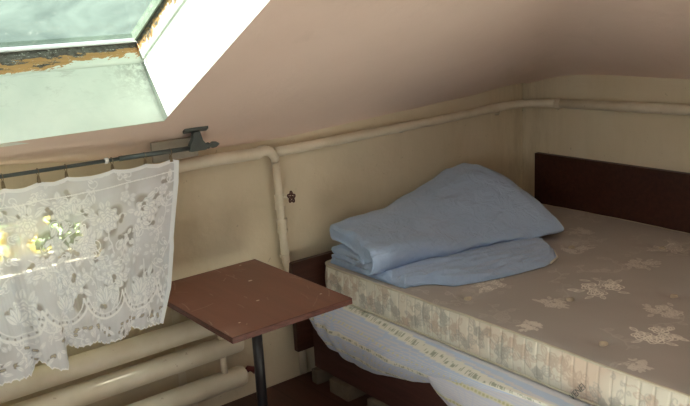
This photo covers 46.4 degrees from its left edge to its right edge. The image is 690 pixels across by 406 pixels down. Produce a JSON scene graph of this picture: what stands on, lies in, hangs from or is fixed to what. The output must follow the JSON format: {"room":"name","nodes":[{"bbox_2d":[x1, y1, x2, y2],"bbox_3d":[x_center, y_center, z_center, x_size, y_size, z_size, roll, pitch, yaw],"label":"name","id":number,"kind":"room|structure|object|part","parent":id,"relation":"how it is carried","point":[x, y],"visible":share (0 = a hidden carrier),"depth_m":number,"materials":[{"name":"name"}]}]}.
{"room":"attic bedroom","nodes":[
{"label":"attic bedroom","id":0,"kind":"room"},
{"bbox_2d":[0,83,522,405],"bbox_3d":[-0.995,0.308,2.717,4.920,1.200,0.120,-14,17,-36],"label":"wall","id":1,"kind":"structure","parent":0,"point":[226,215],"depth_m":3.23,"materials":[{"name":"beige paint"}]},
{"bbox_2d":[17,210,86,267],"bbox_3d":[-1.224,0.158,2.516,0.880,0.188,0.040,-14,17,-36],"label":"window","id":2,"kind":"structure","parent":1,"relation":"in","point":[46,254],"depth_m":2.69,"materials":[{"name":"glass"}]},
{"bbox_2d":[0,310,254,405],"bbox_3d":[-1.279,0.765,2.394,2.318,0.400,0.142,-14,17,-36],"label":"radiator","id":3,"kind":"object","parent":1,"relation":"attached to","point":[105,357],"visible":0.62,"depth_m":2.75,"materials":[{"name":"beige metal"}]},
{"bbox_2d":[18,145,306,373],"bbox_3d":[-1.464,0.541,2.248,3.301,0.984,0.089,-14,17,-36],"label":"supply pipe","id":4,"kind":"object","parent":1,"relation":"attached to","point":[223,158],"visible":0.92,"depth_m":3.04,"materials":[{"name":"beige metal"}]},
{"bbox_2d":[221,371,371,405],"bbox_3d":[0.555,1.318,0.974,4.920,0.083,5.000,-14,17,-36],"label":"floor","id":5,"kind":"structure","parent":0,"point":[300,390],"depth_m":3.19,"materials":[{"name":"brown wood"}]},
{"bbox_2d":[167,259,351,405],"bbox_3d":[-0.317,0.583,2.745,0.443,0.584,0.590,-14,17,-36],"label":"side table","id":6,"kind":"object","parent":5,"relation":"on","point":[239,302],"visible":0.98,"depth_m":2.63,"materials":[{"name":"brown wood"}]},
{"bbox_3d":[-0.291,0.585,2.759,0.036,0.546,0.036,-14,17,-36],"label":"post","id":7,"kind":"part","parent":6,"relation":"part of","materials":[{"name":"black metal"}]},
{"bbox_2d":[312,367,333,383],"bbox_3d":[-0.085,0.699,3.311,0.100,0.060,0.040,-14,17,-36],"label":"brick","id":8,"kind":"object","parent":5,"relation":"on","point":[319,376],"visible":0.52,"depth_m":3.28,"materials":[{"name":"brick"}]},
{"bbox_2d":[329,376,366,401],"bbox_3d":[0.013,0.725,3.187,0.100,0.060,0.120,-14,17,-36],"label":"brick","id":9,"kind":"object","parent":5,"relation":"on","point":[340,388],"visible":0.53,"depth_m":3.14,"materials":[{"name":"brick"}]},
{"bbox_2d":[289,152,689,405],"bbox_3d":[1.021,0.382,2.805,1.471,0.680,2.148,-14,17,-36],"label":"bed","id":10,"kind":"object","parent":9,"relation":"on","point":[646,195],"visible":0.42,"depth_m":3.45,"materials":[{"name":"brown wood"}]},
{"bbox_3d":[0.359,0.282,3.630,1.439,0.376,0.028,-14,17,-36],"label":"headboard","id":11,"kind":"part","parent":10,"relation":"part of","materials":[{"name":"brown wood"}]},
{"bbox_3d":[0.516,0.700,2.481,0.025,0.273,2.069,-14,17,-36],"label":"rail","id":12,"kind":"part","parent":10,"relation":"part of","materials":[{"name":"red wood"}]},
{"bbox_2d":[309,305,592,405],"bbox_3d":[0.538,0.668,2.485,0.200,0.274,2.058,-14,17,-36],"label":"sheet","id":13,"kind":"object","parent":10,"relation":"hanging from","point":[375,344],"visible":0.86,"depth_m":2.71,"materials":[{"name":"fabric"}]},
{"bbox_2d":[325,204,689,405],"bbox_3d":[1.048,0.338,2.825,1.316,0.144,2.076,-14,17,-36],"label":"mattress","id":14,"kind":"object","parent":10,"relation":"on","point":[607,322],"visible":0.7,"depth_m":2.65,"materials":[{"name":"beige fabric"}]},
{"bbox_2d":[330,163,563,288],"bbox_3d":[0.455,0.071,3.193,0.916,0.279,0.711,-16,19,-41],"label":"duvet","id":15,"kind":"object","parent":14,"relation":"on","point":[469,223],"visible":1,"depth_m":3.17,"materials":[{"name":"blue fabric"}]},
{"bbox_2d":[367,397,388,405],"bbox_3d":[0.161,0.763,3.002,0.100,0.060,0.130,-14,17,-36],"label":"brick","id":16,"kind":"object","parent":5,"relation":"on","point":[371,401],"visible":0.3,"depth_m":2.99,"materials":[{"name":"beige brick"}]},
{"bbox_2d":[0,0,689,164],"bbox_3d":[0.462,-0.398,0.546,4.720,1.450,4.800,-14,17,-36],"label":"ceiling","id":17,"kind":"structure","parent":0,"point":[299,66],"depth_m":2.77,"materials":[{"name":"white paint"}]},
{"bbox_2d":[0,126,218,178],"bbox_3d":[-1.108,-0.080,2.300,1.697,0.092,0.023,-14,17,-36],"label":"curtain rod","id":18,"kind":"object","parent":17,"relation":"attached to","point":[196,143],"visible":1,"depth_m":2.65,"materials":[{"name":"grey metal"}]},
{"bbox_2d":[0,173,5,188],"bbox_3d":[-1.013,-0.066,2.379,0.011,0.046,0.025,-14,17,-36],"label":"clip","id":19,"kind":"object","parent":18,"relation":"hanging from","point":[2,182],"visible":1,"depth_m":2.38,"materials":[{"name":"gold metal"}]},
{"bbox_2d":[36,168,40,182],"bbox_3d":[-0.931,-0.084,2.441,0.011,0.046,0.025,-14,17,-36],"label":"clip","id":20,"kind":"object","parent":18,"relation":"hanging from","point":[38,176],"visible":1,"depth_m":2.44,"materials":[{"name":"gold metal"}]},
{"bbox_3d":[-1.244,-0.027,2.203,1.350,0.030,0.012,-14,17,-36],"label":"rod","id":21,"kind":"part","parent":18,"relation":"part of","materials":[{"name":"grey metal"}]},
{"bbox_2d":[0,159,178,385],"bbox_3d":[-1.073,0.268,2.306,1.436,0.565,0.157,-14,17,-36],"label":"lace curtain","id":22,"kind":"object","parent":18,"relation":"hanging from","point":[49,285],"visible":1,"depth_m":2.51,"materials":[{"name":"white fabric"}]},
{"bbox_2d":[169,148,172,161],"bbox_3d":[-0.586,-0.161,2.701,0.011,0.046,0.025,-14,17,-36],"label":"clip","id":23,"kind":"object","parent":18,"relation":"hanging from","point":[170,156],"visible":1,"depth_m":2.70,"materials":[{"name":"gold metal"}]},
{"bbox_3d":[-0.510,-0.250,2.743,0.090,0.020,0.016,-14,17,-36],"label":"ceiling plate","id":24,"kind":"part","parent":18,"relation":"part of","materials":[{"name":"grey metal"}]},
{"bbox_2d":[0,0,269,146],"bbox_3d":[-0.681,-0.533,1.678,1.168,0.991,1.550,-14,17,-36],"label":"window","id":25,"kind":"structure","parent":17,"relation":"attached to","point":[59,75],"depth_m":2.41,"materials":[{"name":"white paint"}]},
{"bbox_3d":[-1.104,-0.382,2.315,1.135,0.080,0.067,-14,17,-36],"label":"casing","id":26,"kind":"part","parent":25,"relation":"part of","materials":[{"name":"white paint"}]},
{"bbox_3d":[-0.914,-0.556,1.981,1.096,0.369,0.701,-14,17,-36],"label":"pane","id":27,"kind":"part","parent":25,"relation":"part of","materials":[{"name":"green glass"}]},
{"bbox_3d":[-0.270,-0.724,2.034,0.030,0.756,1.364,-14,17,-36],"label":"casing","id":28,"kind":"part","parent":25,"relation":"part of","materials":[{"name":"white paint"}]},
{"bbox_2d":[150,137,197,162],"bbox_3d":[-0.583,-0.183,2.752,0.170,0.068,0.012,-14,17,-36],"label":"plank","id":29,"kind":"object","parent":17,"relation":"attached to","point":[182,142],"visible":0.69,"depth_m":2.74,"materials":[{"name":"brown wood"}]},
{"bbox_2d":[523,75,689,196],"bbox_3d":[2.447,0.272,2.205,0.100,1.158,4.900,-14,17,-36],"label":"wall","id":30,"kind":"structure","parent":0,"point":[652,140],"depth_m":3.60,"materials":[{"name":"beige paint"}]},
{"bbox_2d":[274,98,689,155],"bbox_3d":[1.765,-0.007,1.681,1.469,0.140,4.781,-14,17,-36],"label":"pipe","id":31,"kind":"object","parent":30,"relation":"attached to","point":[659,108],"visible":0.98,"depth_m":3.47,"materials":[{"name":"beige metal"}]},
{"label":"outside","id":32,"kind":"structure","parent":0,"visible":0},
{"bbox_2d":[0,219,78,247],"bbox_3d":[-2.152,0.536,4.744,8.000,0.100,4.200,-14,17,-36],"label":"ground","id":33,"kind":"structure","parent":32,"point":[55,224],"depth_m":5.89,"materials":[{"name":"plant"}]},
{"bbox_2d":[0,216,49,251],"bbox_3d":[-1.295,0.274,2.890,0.540,1.215,0.388,-14,17,-36],"label":"leafy shrub","id":34,"kind":"object","parent":33,"relation":"on","point":[32,246],"visible":0.02,"depth_m":2.94,"materials":[{"name":"yellow plant"}]},
{"bbox_2d":[32,218,80,252],"bbox_3d":[-1.130,0.114,3.449,0.754,1.238,0.486,-14,17,-36],"label":"leafy shrub","id":35,"kind":"object","parent":33,"relation":"on","point":[46,236],"visible":0.02,"depth_m":3.31,"materials":[{"name":"green plant"}]}
]}

